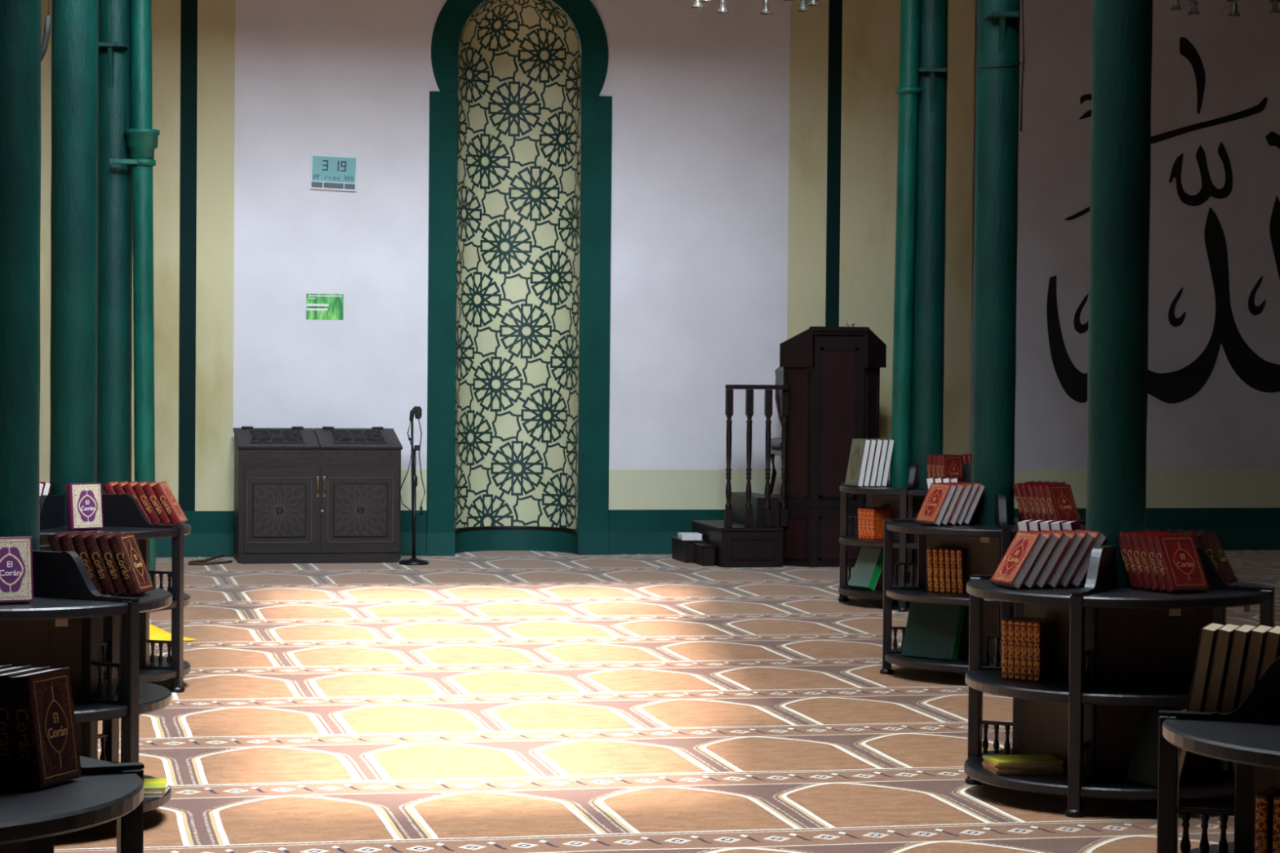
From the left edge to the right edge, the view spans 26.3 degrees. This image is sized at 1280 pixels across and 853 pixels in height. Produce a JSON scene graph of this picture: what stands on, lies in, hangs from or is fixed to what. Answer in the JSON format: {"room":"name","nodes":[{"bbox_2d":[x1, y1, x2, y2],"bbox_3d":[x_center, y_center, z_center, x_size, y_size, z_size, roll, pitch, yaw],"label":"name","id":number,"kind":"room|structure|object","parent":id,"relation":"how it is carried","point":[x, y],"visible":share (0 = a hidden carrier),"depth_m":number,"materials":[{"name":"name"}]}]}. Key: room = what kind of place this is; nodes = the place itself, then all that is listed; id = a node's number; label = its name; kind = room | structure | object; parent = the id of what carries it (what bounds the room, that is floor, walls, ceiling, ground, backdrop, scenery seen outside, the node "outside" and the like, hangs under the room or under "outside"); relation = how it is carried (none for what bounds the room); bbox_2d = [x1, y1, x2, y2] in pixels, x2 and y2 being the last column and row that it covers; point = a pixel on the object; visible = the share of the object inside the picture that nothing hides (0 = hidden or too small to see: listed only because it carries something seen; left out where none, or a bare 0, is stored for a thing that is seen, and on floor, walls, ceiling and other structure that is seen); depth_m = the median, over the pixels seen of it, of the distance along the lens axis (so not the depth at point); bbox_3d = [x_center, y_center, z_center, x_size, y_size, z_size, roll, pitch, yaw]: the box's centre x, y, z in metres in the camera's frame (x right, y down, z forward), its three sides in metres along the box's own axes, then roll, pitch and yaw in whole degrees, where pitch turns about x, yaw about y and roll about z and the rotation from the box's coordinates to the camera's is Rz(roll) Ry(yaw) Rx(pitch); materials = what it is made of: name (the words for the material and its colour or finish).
{"room":"mosque","nodes":[
{"label":"mosque","id":0,"kind":"room"},
{"bbox_2d":[39,0,1279,533],"bbox_3d":[0.070,-1.816,21.050,16.100,5.600,0.050,0,1,-12],"label":"wall","id":1,"kind":"structure","parent":0,"point":[754,154],"depth_m":21.13,"materials":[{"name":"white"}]},
{"bbox_2d":[306,293,343,319],"bbox_3d":[-2.363,-0.897,20.528,0.278,0.194,0.005,0,1,-12],"label":"card","id":2,"kind":"object","parent":1,"relation":"attached to","point":[318,306],"visible":1,"depth_m":20.53,"materials":[{"name":"green"}]},
{"bbox_2d":[309,154,357,191],"bbox_3d":[-2.295,-1.899,20.502,0.358,0.274,0.034,0,1,-12],"label":"wall clock","id":3,"kind":"object","parent":1,"relation":"attached to","point":[327,172],"visible":1,"depth_m":20.49,"materials":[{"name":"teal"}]},
{"bbox_2d":[426,0,612,555],"bbox_3d":[-0.961,-1.270,21.038,1.406,4.490,0.526,0,1,-12],"label":"mihrab","id":4,"kind":"object","parent":1,"relation":"attached to","point":[513,283],"visible":1,"depth_m":21.13,"materials":[{"name":"teal"}]},
{"bbox_2d":[155,528,1279,557],"bbox_3d":[0.048,0.895,21.108,16.100,0.175,0.068,0,1,-12],"label":"baseboard","id":5,"kind":"structure","parent":1,"relation":"attached to","point":[195,544],"depth_m":21.05,"materials":[{"name":"paint"}]},
{"bbox_2d":[1046,37,1279,404],"bbox_3d":[4.358,-1.652,21.991,2.283,2.940,0.006,0,1,-12],"label":"calligraphy","id":6,"kind":"object","parent":1,"relation":"attached to","point":[1260,375],"visible":0.81,"depth_m":22.04,"materials":[{"name":"black paint"}]},
{"bbox_2d":[53,550,1279,852],"bbox_3d":[2.517,1.340,9.515,16.500,0.100,24.889,0,1,-12],"label":"floor","id":7,"kind":"structure","parent":0,"point":[504,701],"depth_m":11.23,"materials":[{"name":"carpet"}]},
{"bbox_2d":[0,0,41,550],"bbox_3d":[-2.011,-1.532,8.717,0.405,5.600,0.405,0,1,-12],"label":"column","id":8,"kind":"structure","parent":7,"relation":"on","point":[20,20],"depth_m":8.66,"materials":[{"name":"paint"}]},
{"bbox_2d":[0,755,144,852],"bbox_3d":[-1.419,0.929,4.865,1.053,0.879,1.053,1,1,2],"label":"bookcase","id":9,"kind":"object","parent":7,"relation":"on","point":[105,792],"visible":0.72,"depth_m":4.79,"materials":[{"name":"brown wood"}]},
{"bbox_2d":[0,666,50,788],"bbox_3d":[-1.099,0.538,4.904,0.063,0.203,0.149,1,1,19],"label":"book","id":10,"kind":"object","parent":9,"relation":"on","point":[9,752],"visible":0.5,"depth_m":4.83,"materials":[{"name":"brown paper"}]},
{"bbox_2d":[9,666,81,790],"bbox_3d":[-1.062,0.538,4.891,0.063,0.203,0.149,1,1,19],"label":"book","id":11,"kind":"object","parent":9,"relation":"on","point":[43,708],"visible":1,"depth_m":4.86,"materials":[{"name":"brown paper"}]},
{"bbox_2d":[49,0,98,526],"bbox_3d":[-2.532,-1.624,12.265,0.405,5.600,0.405,0,1,-12],"label":"column","id":12,"kind":"structure","parent":7,"relation":"on","point":[74,23],"depth_m":12.20,"materials":[{"name":"paint"}]},
{"bbox_2d":[0,544,172,812],"bbox_3d":[-2.036,0.828,8.774,1.053,0.879,1.053,1,1,4],"label":"bookcase","id":13,"kind":"object","parent":7,"relation":"on","point":[57,629],"visible":0.59,"depth_m":8.57,"materials":[{"name":"brown wood"}]},
{"bbox_2d":[0,536,33,603],"bbox_3d":[-1.952,0.442,8.432,0.152,0.205,0.079,0,2,-25],"label":"book","id":14,"kind":"object","parent":13,"relation":"on","point":[16,583],"visible":1,"depth_m":8.42,"materials":[{"name":"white paper"}]},
{"bbox_2d":[46,530,73,551],"bbox_3d":[-1.831,0.438,8.796,0.108,0.199,0.149,1,1,9],"label":"book","id":15,"kind":"object","parent":13,"relation":"on","point":[55,544],"visible":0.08,"depth_m":8.73,"materials":[{"name":"brown paper"}]},
{"bbox_2d":[58,530,84,552],"bbox_3d":[-1.791,0.438,8.787,0.108,0.199,0.149,1,1,9],"label":"book","id":16,"kind":"object","parent":13,"relation":"on","point":[66,541],"visible":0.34,"depth_m":8.72,"materials":[{"name":"brown paper"}]},
{"bbox_2d":[71,530,104,594],"bbox_3d":[-1.750,0.439,8.785,0.108,0.199,0.149,1,1,9],"label":"book","id":17,"kind":"object","parent":13,"relation":"on","point":[78,541],"visible":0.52,"depth_m":8.71,"materials":[{"name":"brown paper"}]},
{"bbox_2d":[83,531,116,595],"bbox_3d":[-1.710,0.439,8.776,0.108,0.199,0.149,1,1,9],"label":"book","id":18,"kind":"object","parent":13,"relation":"on","point":[95,553],"visible":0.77,"depth_m":8.71,"materials":[{"name":"brown paper"}]},
{"bbox_2d":[95,531,128,596],"bbox_3d":[-1.669,0.440,8.772,0.108,0.199,0.149,1,1,9],"label":"book","id":19,"kind":"object","parent":13,"relation":"on","point":[103,542],"visible":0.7,"depth_m":8.70,"materials":[{"name":"brown paper"}]},
{"bbox_2d":[107,531,154,596],"bbox_3d":[-1.629,0.440,8.763,0.108,0.199,0.149,1,1,9],"label":"book","id":20,"kind":"object","parent":13,"relation":"on","point":[124,546],"visible":1,"depth_m":8.71,"materials":[{"name":"brown paper"}]},
{"bbox_2d":[143,782,169,796],"bbox_3d":[-1.593,1.163,8.762,0.151,0.014,0.200,0,1,-3],"label":"booklet","id":21,"kind":"object","parent":13,"relation":"on","point":[158,793],"visible":0.27,"depth_m":8.67,"materials":[{"name":"white"}]},
{"bbox_2d":[143,777,166,792],"bbox_3d":[-1.593,1.149,8.762,0.151,0.014,0.200,0,1,-9],"label":"booklet","id":22,"kind":"object","parent":21,"relation":"on","point":[150,784],"visible":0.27,"depth_m":8.73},
{"bbox_2d":[96,0,132,493],"bbox_3d":[-3.082,-1.722,16.072,0.405,5.600,0.405,0,1,-12],"label":"column","id":23,"kind":"structure","parent":7,"relation":"on","point":[114,238],"depth_m":16.00,"materials":[{"name":"paint"}]},
{"bbox_2d":[109,0,159,612],"bbox_3d":[-2.924,-1.718,15.924,0.204,5.601,0.282,1,2,33],"label":"drain pipe","id":24,"kind":"object","parent":23,"relation":"attached to","point":[142,140],"visible":0.93,"depth_m":15.93,"materials":[{"name":"metal"}]},
{"bbox_2d":[39,489,191,693],"bbox_3d":[-2.555,0.736,12.322,1.053,0.879,1.053,2,2,41],"label":"bookcase","id":25,"kind":"object","parent":7,"relation":"on","point":[122,513],"visible":0.34,"depth_m":12.18,"materials":[{"name":"brown wood"}]},
{"bbox_2d":[65,483,103,529],"bbox_3d":[-2.438,0.351,12.002,0.152,0.205,0.076,0,2,-36],"label":"book","id":26,"kind":"object","parent":25,"relation":"on","point":[84,508],"visible":1,"depth_m":11.98,"materials":[{"name":"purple paper"}]},
{"bbox_2d":[132,480,162,524],"bbox_3d":[-2.216,0.348,12.387,0.133,0.195,0.154,1,1,3],"label":"book","id":27,"kind":"object","parent":25,"relation":"on","point":[140,491],"visible":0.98,"depth_m":12.31,"materials":[{"name":"red paper"}]},
{"bbox_2d":[142,481,172,524],"bbox_3d":[-2.172,0.348,12.382,0.133,0.195,0.154,1,1,3],"label":"book","id":28,"kind":"object","parent":25,"relation":"on","point":[148,489],"visible":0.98,"depth_m":12.31,"materials":[{"name":"red paper"}]},
{"bbox_2d":[151,481,187,524],"bbox_3d":[-2.127,0.349,12.380,0.133,0.195,0.154,1,1,3],"label":"book","id":29,"kind":"object","parent":25,"relation":"on","point":[162,490],"visible":0.99,"depth_m":12.31,"materials":[{"name":"red paper"}]},
{"bbox_2d":[149,623,195,641],"bbox_3d":[-2.542,1.053,14.367,0.422,0.139,0.352,1,1,2],"label":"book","id":30,"kind":"object","parent":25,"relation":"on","point":[156,633],"visible":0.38,"depth_m":14.33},
{"bbox_2d":[233,426,402,564],"bbox_3d":[-2.373,0.496,20.109,1.190,0.979,0.606,0,1,-12],"label":"base cabinet","id":31,"kind":"object","parent":7,"relation":"on","point":[327,494],"visible":1,"depth_m":19.86,"materials":[{"name":"brown wood"}]},
{"bbox_2d":[398,406,428,564],"bbox_3d":[-1.638,0.426,19.842,0.224,1.146,0.220,0,1,-12],"label":"microphone stand","id":32,"kind":"object","parent":7,"relation":"on","point":[416,411],"visible":1,"depth_m":19.81,"materials":[{"name":"black metal"}]},
{"bbox_2d":[670,537,715,565],"bbox_3d":[0.391,0.924,20.283,0.168,0.165,0.768,0,1,-12],"label":"step","id":33,"kind":"structure","parent":7,"relation":"on","point":[701,553],"depth_m":20.20,"materials":[{"name":"brown wood"}]},
{"bbox_2d":[690,321,886,567],"bbox_3d":[1.082,0.111,20.513,1.280,1.792,1.345,0,1,-12],"label":"minbar","id":34,"kind":"object","parent":7,"relation":"on","point":[830,390],"visible":0.97,"depth_m":19.93,"materials":[{"name":"brown wood"}]},
{"bbox_2d":[769,366,783,496],"bbox_3d":[1.175,0.035,20.318,0.370,0.958,0.400,0,1,-12],"label":"chair","id":35,"kind":"object","parent":34,"relation":"on","point":[775,443],"visible":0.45,"depth_m":20.42,"materials":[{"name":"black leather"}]},
{"bbox_2d":[838,463,971,612],"bbox_3d":[1.759,0.662,16.920,1.053,0.879,1.053,0,1,-17],"label":"bookcase","id":36,"kind":"object","parent":7,"relation":"on","point":[906,502],"visible":0.27,"depth_m":16.66,"materials":[{"name":"brown wood"}]},
{"bbox_2d":[844,438,871,487],"bbox_3d":[1.338,0.222,16.843,0.086,0.292,0.192,0,2,-21],"label":"book","id":37,"kind":"object","parent":36,"relation":"on","point":[857,463],"visible":1,"depth_m":16.80,"materials":[{"name":"green paper"}]},
{"bbox_2d":[848,546,883,591],"bbox_3d":[1.397,0.872,16.804,0.154,0.255,0.202,0,2,-34],"label":"book","id":38,"kind":"object","parent":36,"relation":"on","point":[868,565],"visible":0.91,"depth_m":16.76,"materials":[{"name":"green paper"}]},
{"bbox_2d":[857,438,876,486],"bbox_3d":[1.375,0.222,16.859,0.086,0.292,0.192,0,2,-21],"label":"book","id":39,"kind":"object","parent":36,"relation":"on","point":[873,443],"visible":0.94,"depth_m":16.77,"materials":[{"name":"white paper"}]},
{"bbox_2d":[864,438,882,486],"bbox_3d":[1.414,0.222,16.872,0.086,0.292,0.192,0,2,-21],"label":"book","id":40,"kind":"object","parent":36,"relation":"on","point":[879,442],"visible":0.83,"depth_m":16.79,"materials":[{"name":"white paper"}]},
{"bbox_2d":[870,438,888,486],"bbox_3d":[1.452,0.222,16.887,0.086,0.292,0.192,0,2,-21],"label":"book","id":41,"kind":"object","parent":36,"relation":"on","point":[885,442],"visible":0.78,"depth_m":16.80,"materials":[{"name":"white paper"}]},
{"bbox_2d":[870,507,890,539],"bbox_3d":[1.472,0.596,16.768,0.149,0.191,0.041,-1,2,-39],"label":"book","id":42,"kind":"object","parent":36,"relation":"on","point":[877,516],"visible":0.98,"depth_m":16.74,"materials":[{"name":"orange paper"}]},
{"bbox_2d":[875,438,894,486],"bbox_3d":[1.489,0.222,16.903,0.086,0.292,0.192,0,2,-21],"label":"book","id":43,"kind":"object","parent":36,"relation":"on","point":[891,442],"visible":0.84,"depth_m":16.81,"materials":[{"name":"white paper"}]},
{"bbox_2d":[939,454,962,478],"bbox_3d":[1.899,0.275,16.705,0.159,0.202,0.054,-1,2,-39],"label":"book","id":44,"kind":"object","parent":36,"relation":"on","point":[950,465],"visible":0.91,"depth_m":16.68,"materials":[{"name":"red paper"}]},
{"bbox_2d":[906,0,947,604],"bbox_3d":[1.785,-1.698,16.864,0.405,5.600,0.405,0,1,-12],"label":"column","id":45,"kind":"structure","parent":7,"relation":"on","point":[928,325],"depth_m":16.79,"materials":[{"name":"paint"}]},
{"bbox_2d":[889,0,921,604],"bbox_3d":[1.642,-1.698,16.790,0.156,5.603,0.257,0,1,-12],"label":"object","id":46,"kind":"structure","parent":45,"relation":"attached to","point":[908,90],"depth_m":16.77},
{"bbox_2d":[880,493,1085,674],"bbox_3d":[1.704,0.754,13.122,1.053,0.879,1.053,2,2,39],"label":"bookcase","id":47,"kind":"object","parent":7,"relation":"on","point":[984,545],"visible":0.4,"depth_m":12.88,"materials":[{"name":"brown wood"}]},
{"bbox_2d":[901,601,963,660],"bbox_3d":[1.381,0.957,12.946,0.287,0.275,0.098,2,2,39],"label":"book","id":48,"kind":"object","parent":47,"relation":"on","point":[931,631],"visible":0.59,"depth_m":12.93,"materials":[{"name":"green paper"}]},
{"bbox_2d":[926,547,937,591],"bbox_3d":[1.404,0.680,13.023,0.035,0.206,0.149,1,2,27],"label":"book","id":49,"kind":"object","parent":47,"relation":"on","point":[929,551],"visible":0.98,"depth_m":12.96,"materials":[{"name":"orange paper"}]},
{"bbox_2d":[915,482,956,525],"bbox_3d":[1.393,0.367,12.917,0.130,0.196,0.154,0,2,-33],"label":"book","id":50,"kind":"object","parent":47,"relation":"on","point":[936,501],"visible":1,"depth_m":12.89,"materials":[{"name":"red paper"}]},
{"bbox_2d":[933,547,944,592],"bbox_3d":[1.431,0.680,13.009,0.035,0.206,0.149,1,2,27],"label":"book","id":51,"kind":"object","parent":47,"relation":"on","point":[935,551],"visible":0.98,"depth_m":12.95,"materials":[{"name":"orange paper"}]},
{"bbox_2d":[938,547,947,592],"bbox_3d":[1.458,0.681,12.996,0.035,0.206,0.149,1,2,27],"label":"book","id":52,"kind":"object","parent":47,"relation":"on","point":[941,552],"visible":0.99,"depth_m":12.93,"materials":[{"name":"orange paper"}]},
{"bbox_2d":[944,548,955,592],"bbox_3d":[1.484,0.681,12.982,0.035,0.206,0.149,1,2,27],"label":"book","id":53,"kind":"object","parent":47,"relation":"on","point":[947,552],"visible":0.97,"depth_m":12.92,"materials":[{"name":"orange paper"}]},
{"bbox_2d":[938,482,963,525],"bbox_3d":[1.428,0.366,12.944,0.130,0.196,0.154,0,2,-33],"label":"book","id":54,"kind":"object","parent":47,"relation":"on","point":[957,491],"visible":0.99,"depth_m":12.88,"materials":[{"name":"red paper"}]},
{"bbox_2d":[950,548,959,593],"bbox_3d":[1.511,0.682,12.968,0.035,0.206,0.149,1,2,27],"label":"book","id":55,"kind":"object","parent":47,"relation":"on","point":[953,552],"visible":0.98,"depth_m":12.90,"materials":[{"name":"orange paper"}]},
{"bbox_2d":[946,482,971,525],"bbox_3d":[1.469,0.366,12.962,0.130,0.196,0.154,0,2,-33],"label":"book","id":56,"kind":"object","parent":47,"relation":"on","point":[966,490],"visible":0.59,"depth_m":12.90,"materials":[{"name":"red paper"}]},
{"bbox_2d":[956,549,966,593],"bbox_3d":[1.538,0.682,12.954,0.035,0.206,0.149,1,2,27],"label":"book","id":57,"kind":"object","parent":47,"relation":"on","point":[961,555],"visible":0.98,"depth_m":12.89,"materials":[{"name":"orange paper"}]},
{"bbox_2d":[953,482,977,524],"bbox_3d":[1.503,0.366,12.990,0.130,0.196,0.154,0,2,-33],"label":"book","id":58,"kind":"object","parent":47,"relation":"on","point":[966,504],"visible":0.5,"depth_m":12.93,"materials":[{"name":"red paper"}]},
{"bbox_2d":[961,482,985,524],"bbox_3d":[1.540,0.366,13.015,0.130,0.196,0.154,0,2,-33],"label":"book","id":59,"kind":"object","parent":47,"relation":"on","point":[980,488],"visible":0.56,"depth_m":12.96,"materials":[{"name":"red paper"}]},
{"bbox_2d":[1036,484,1063,520],"bbox_3d":[1.953,0.372,12.884,0.159,0.198,0.105,-1,2,-38],"label":"book","id":60,"kind":"object","parent":47,"relation":"on","point":[1039,488],"visible":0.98,"depth_m":12.84,"materials":[{"name":"red paper"}]},
{"bbox_2d":[1042,484,1080,524],"bbox_3d":[1.979,0.373,12.854,0.159,0.198,0.105,-1,2,-38],"label":"book","id":61,"kind":"object","parent":47,"relation":"on","point":[1060,499],"visible":0.94,"depth_m":12.84,"materials":[{"name":"red paper"}]},
{"bbox_2d":[964,0,1020,675],"bbox_3d":[1.706,-1.606,13.060,0.405,5.600,0.405,0,1,-12],"label":"column","id":62,"kind":"structure","parent":7,"relation":"on","point":[997,88],"depth_m":13.00,"materials":[{"name":"paint"}]},
{"bbox_2d":[974,0,1024,131],"bbox_3d":[1.719,-2.855,13.029,0.225,2.900,0.222,0,1,-12],"label":"wire","id":63,"kind":"object","parent":62,"relation":"attached to","point":[1023,60],"visible":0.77,"depth_m":13.02,"materials":[{"name":"metal"}]},
{"bbox_2d":[1084,0,1152,799],"bbox_3d":[1.669,-1.518,9.464,0.405,5.600,0.405,0,1,-12],"label":"column","id":64,"kind":"structure","parent":7,"relation":"on","point":[1120,173],"depth_m":9.40,"materials":[{"name":"paint"}]},
{"bbox_2d":[964,545,1275,817],"bbox_3d":[1.663,0.842,9.525,1.053,0.879,1.053,0,1,-6],"label":"bookcase","id":65,"kind":"object","parent":7,"relation":"on","point":[1119,652],"visible":0.68,"depth_m":9.25,"materials":[{"name":"brown wood"}]},
{"bbox_2d":[1001,616,1023,679],"bbox_3d":[1.297,0.766,9.479,0.025,0.205,0.149,0,1,36],"label":"book","id":66,"kind":"object","parent":65,"relation":"on","point":[1005,621],"visible":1,"depth_m":9.42,"materials":[{"name":"orange paper"}]},
{"bbox_2d":[989,530,1048,589],"bbox_3d":[1.294,0.456,9.369,0.141,0.191,0.154,0,2,-23],"label":"book","id":67,"kind":"object","parent":65,"relation":"on","point":[1025,547],"visible":1,"depth_m":9.33,"materials":[{"name":"red paper"}]},
{"bbox_2d":[1008,617,1032,679],"bbox_3d":[1.317,0.766,9.464,0.025,0.205,0.149,0,1,36],"label":"book","id":68,"kind":"object","parent":65,"relation":"on","point":[1011,622],"visible":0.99,"depth_m":9.40,"materials":[{"name":"orange paper"}]},
{"bbox_2d":[982,765,1062,774],"bbox_3d":[1.314,1.175,9.391,0.236,0.012,0.165,0,1,-8],"label":"booklet","id":69,"kind":"object","parent":65,"relation":"on","point":[1027,772],"visible":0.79,"depth_m":9.31,"materials":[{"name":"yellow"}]},
{"bbox_2d":[982,761,1063,771],"bbox_3d":[1.314,1.164,9.386,0.236,0.010,0.165,0,1,-12],"label":"booklet","id":70,"kind":"object","parent":69,"relation":"on","point":[984,763],"visible":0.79,"depth_m":9.31,"materials":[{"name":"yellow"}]},
{"bbox_2d":[983,758,1062,768],"bbox_3d":[1.313,1.152,9.381,0.236,0.013,0.165,0,1,-6],"label":"booklet","id":71,"kind":"object","parent":70,"relation":"on","point":[993,765],"visible":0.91,"depth_m":9.30,"materials":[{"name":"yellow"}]},
{"bbox_2d":[982,754,1064,764],"bbox_3d":[1.312,1.140,9.375,0.236,0.009,0.165,0,1,-11],"label":"booklet","id":72,"kind":"object","parent":71,"relation":"on","point":[1013,759],"visible":1,"depth_m":9.35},
{"bbox_2d":[1014,617,1036,679],"bbox_3d":[1.337,0.767,9.450,0.025,0.205,0.149,0,1,36],"label":"book","id":73,"kind":"object","parent":65,"relation":"on","point":[1018,622],"visible":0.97,"depth_m":9.39,"materials":[{"name":"orange paper"}]},
{"bbox_2d":[1021,617,1045,680],"bbox_3d":[1.357,0.767,9.436,0.025,0.205,0.149,0,1,36],"label":"book","id":74,"kind":"object","parent":65,"relation":"on","point":[1024,623],"visible":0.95,"depth_m":9.38,"materials":[{"name":"orange paper"}]},
{"bbox_2d":[1026,617,1049,681],"bbox_3d":[1.377,0.768,9.421,0.025,0.205,0.149,0,1,36],"label":"book","id":75,"kind":"object","parent":65,"relation":"on","point":[1030,624],"visible":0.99,"depth_m":9.36,"materials":[{"name":"orange paper"}]},
{"bbox_2d":[1020,529,1059,589],"bbox_3d":[1.337,0.456,9.389,0.141,0.191,0.154,0,2,-23],"label":"book","id":76,"kind":"object","parent":65,"relation":"on","point":[1052,540],"visible":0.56,"depth_m":9.32,"materials":[{"name":"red paper"}]},
{"bbox_2d":[1033,618,1055,681],"bbox_3d":[1.397,0.769,9.407,0.025,0.205,0.149,0,1,36],"label":"book","id":77,"kind":"object","parent":65,"relation":"on","point":[1044,631],"visible":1,"depth_m":9.37,"materials":[{"name":"orange paper"}]},
{"bbox_2d":[1031,529,1071,588],"bbox_3d":[1.379,0.455,9.408,0.141,0.191,0.154,0,2,-23],"label":"book","id":78,"kind":"object","parent":65,"relation":"on","point":[1064,540],"visible":0.36,"depth_m":9.34,"materials":[{"name":"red paper"}]},
{"bbox_2d":[1044,529,1083,588],"bbox_3d":[1.424,0.455,9.423,0.141,0.191,0.154,0,2,-23],"label":"book","id":79,"kind":"object","parent":65,"relation":"on","point":[1076,540],"visible":0.48,"depth_m":9.36,"materials":[{"name":"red paper"}]},
{"bbox_2d":[1056,529,1094,587],"bbox_3d":[1.465,0.455,9.446,0.141,0.191,0.154,0,2,-23],"label":"book","id":80,"kind":"object","parent":65,"relation":"on","point":[1087,539],"visible":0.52,"depth_m":9.38,"materials":[{"name":"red paper"}]},
{"bbox_2d":[1067,528,1106,587],"bbox_3d":[1.510,0.455,9.461,0.141,0.191,0.154,0,2,-23],"label":"book","id":81,"kind":"object","parent":65,"relation":"on","point":[1099,540],"visible":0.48,"depth_m":9.39,"materials":[{"name":"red paper"}]},
{"bbox_2d":[1118,530,1156,588],"bbox_3d":[1.732,0.458,9.414,0.159,0.193,0.120,0,2,-28],"label":"book","id":82,"kind":"object","parent":65,"relation":"on","point":[1122,544],"visible":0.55,"depth_m":9.37,"materials":[{"name":"red paper"}]},
{"bbox_2d":[1122,531,1163,589],"bbox_3d":[1.748,0.459,9.378,0.159,0.193,0.120,0,2,-28],"label":"book","id":83,"kind":"object","parent":65,"relation":"on","point":[1126,536],"visible":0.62,"depth_m":9.34,"materials":[{"name":"red paper"}]},
{"bbox_2d":[1125,706,1172,786],"bbox_3d":[1.716,1.066,9.099,0.107,0.252,0.192,0,2,-30],"label":"book","id":84,"kind":"object","parent":65,"relation":"on","point":[1143,767],"visible":0.66,"depth_m":9.12,"materials":[{"name":"black paper"}]},
{"bbox_2d":[1128,532,1169,591],"bbox_3d":[1.764,0.460,9.342,0.159,0.193,0.120,0,2,-28],"label":"book","id":85,"kind":"object","parent":65,"relation":"on","point":[1139,559],"visible":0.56,"depth_m":9.30,"materials":[{"name":"red paper"}]},
{"bbox_2d":[1136,532,1177,591],"bbox_3d":[1.782,0.461,9.308,0.159,0.193,0.120,0,2,-28],"label":"book","id":86,"kind":"object","parent":65,"relation":"on","point":[1140,538],"visible":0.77,"depth_m":9.27,"materials":[{"name":"red paper"}]},
{"bbox_2d":[1144,533,1185,592],"bbox_3d":[1.803,0.462,9.274,0.159,0.193,0.120,0,2,-28],"label":"book","id":87,"kind":"object","parent":65,"relation":"on","point":[1148,540],"visible":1,"depth_m":9.24,"materials":[{"name":"red paper"}]},
{"bbox_2d":[1151,533,1208,593],"bbox_3d":[1.821,0.463,9.240,0.159,0.193,0.120,0,2,-28],"label":"book","id":88,"kind":"object","parent":65,"relation":"on","point":[1178,557],"visible":1,"depth_m":9.22,"materials":[{"name":"red paper"}]},
{"bbox_2d":[1196,529,1237,584],"bbox_3d":[2.006,0.459,9.512,0.115,0.189,0.149,1,2,24],"label":"book","id":89,"kind":"object","parent":65,"relation":"on","point":[1209,541],"visible":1,"depth_m":9.46,"materials":[{"name":"red paper"}]},
{"bbox_2d":[1156,656,1279,852],"bbox_3d":[1.645,0.933,5.824,1.053,0.879,1.053,-1,2,-43],"label":"bookcase","id":90,"kind":"object","parent":7,"relation":"on","point":[1248,735],"visible":0.98,"depth_m":5.89,"materials":[{"name":"brown wood"}]},
{"bbox_2d":[1186,622,1223,711],"bbox_3d":[1.254,0.536,6.062,0.060,0.192,0.149,1,2,21],"label":"book","id":91,"kind":"object","parent":90,"relation":"on","point":[1208,633],"visible":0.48,"depth_m":6.00,"materials":[{"name":"brown paper"}]},
{"bbox_2d":[1202,623,1239,712],"bbox_3d":[1.286,0.536,6.047,0.060,0.192,0.149,1,2,21],"label":"book","id":92,"kind":"object","parent":90,"relation":"on","point":[1224,637],"visible":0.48,"depth_m":5.98,"materials":[{"name":"brown paper"}]},
{"bbox_2d":[1219,623,1257,712],"bbox_3d":[1.320,0.537,6.035,0.060,0.192,0.149,1,2,21],"label":"book","id":93,"kind":"object","parent":90,"relation":"on","point":[1240,639],"visible":0.6,"depth_m":5.97,"materials":[{"name":"brown paper"}]},
{"bbox_2d":[1236,624,1272,707],"bbox_3d":[1.354,0.537,6.026,0.060,0.192,0.149,1,2,21],"label":"book","id":94,"kind":"object","parent":90,"relation":"on","point":[1257,635],"visible":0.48,"depth_m":5.96,"materials":[{"name":"brown paper"}]},
{"bbox_2d":[1255,786,1279,852],"bbox_3d":[1.306,0.859,5.685,0.025,0.205,0.149,1,2,26],"label":"book","id":95,"kind":"object","parent":90,"relation":"on","point":[1264,799],"visible":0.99,"depth_m":5.62,"materials":[{"name":"orange paper"}]},
{"bbox_2d":[1257,625,1279,681],"bbox_3d":[1.385,0.538,6.008,0.060,0.192,0.149,1,2,21],"label":"book","id":96,"kind":"object","parent":90,"relation":"on","point":[1271,651],"visible":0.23,"depth_m":5.94,"materials":[{"name":"brown paper"}]},
{"bbox_2d":[1272,793,1279,852],"bbox_3d":[1.339,0.860,5.669,0.025,0.205,0.149,1,2,26],"label":"book","id":97,"kind":"object","parent":90,"relation":"on","point":[1276,829],"visible":1,"depth_m":5.61,"materials":[{"name":"orange paper"}]},
{"label":"ceiling","id":98,"kind":"structure","parent":0,"visible":0},
{"bbox_2d":[40,0,51,62],"bbox_3d":[-2.602,-2.950,11.948,0.075,2.736,0.028,0,1,-12],"label":"hanging cable","id":99,"kind":"object","parent":98,"relation":"hanging from","point":[47,23],"visible":0.82,"depth_m":11.97,"materials":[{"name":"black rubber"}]},
{"bbox_2d":[690,0,820,14],"bbox_3d":[0.617,-3.328,14.362,0.650,2.240,0.653,0,1,-12],"label":"chandelier","id":100,"kind":"object","parent":98,"relation":"hanging from","point":[697,4],"visible":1,"depth_m":14.54,"materials":[{"name":"gold metal"}]},
{"bbox_2d":[1169,0,1279,16],"bbox_3d":[3.253,-3.361,14.923,0.650,2.155,0.653,0,1,-12],"label":"chandelier","id":101,"kind":"object","parent":98,"relation":"hanging from","point":[1175,6],"visible":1,"depth_m":15.10,"materials":[{"name":"gold metal"}]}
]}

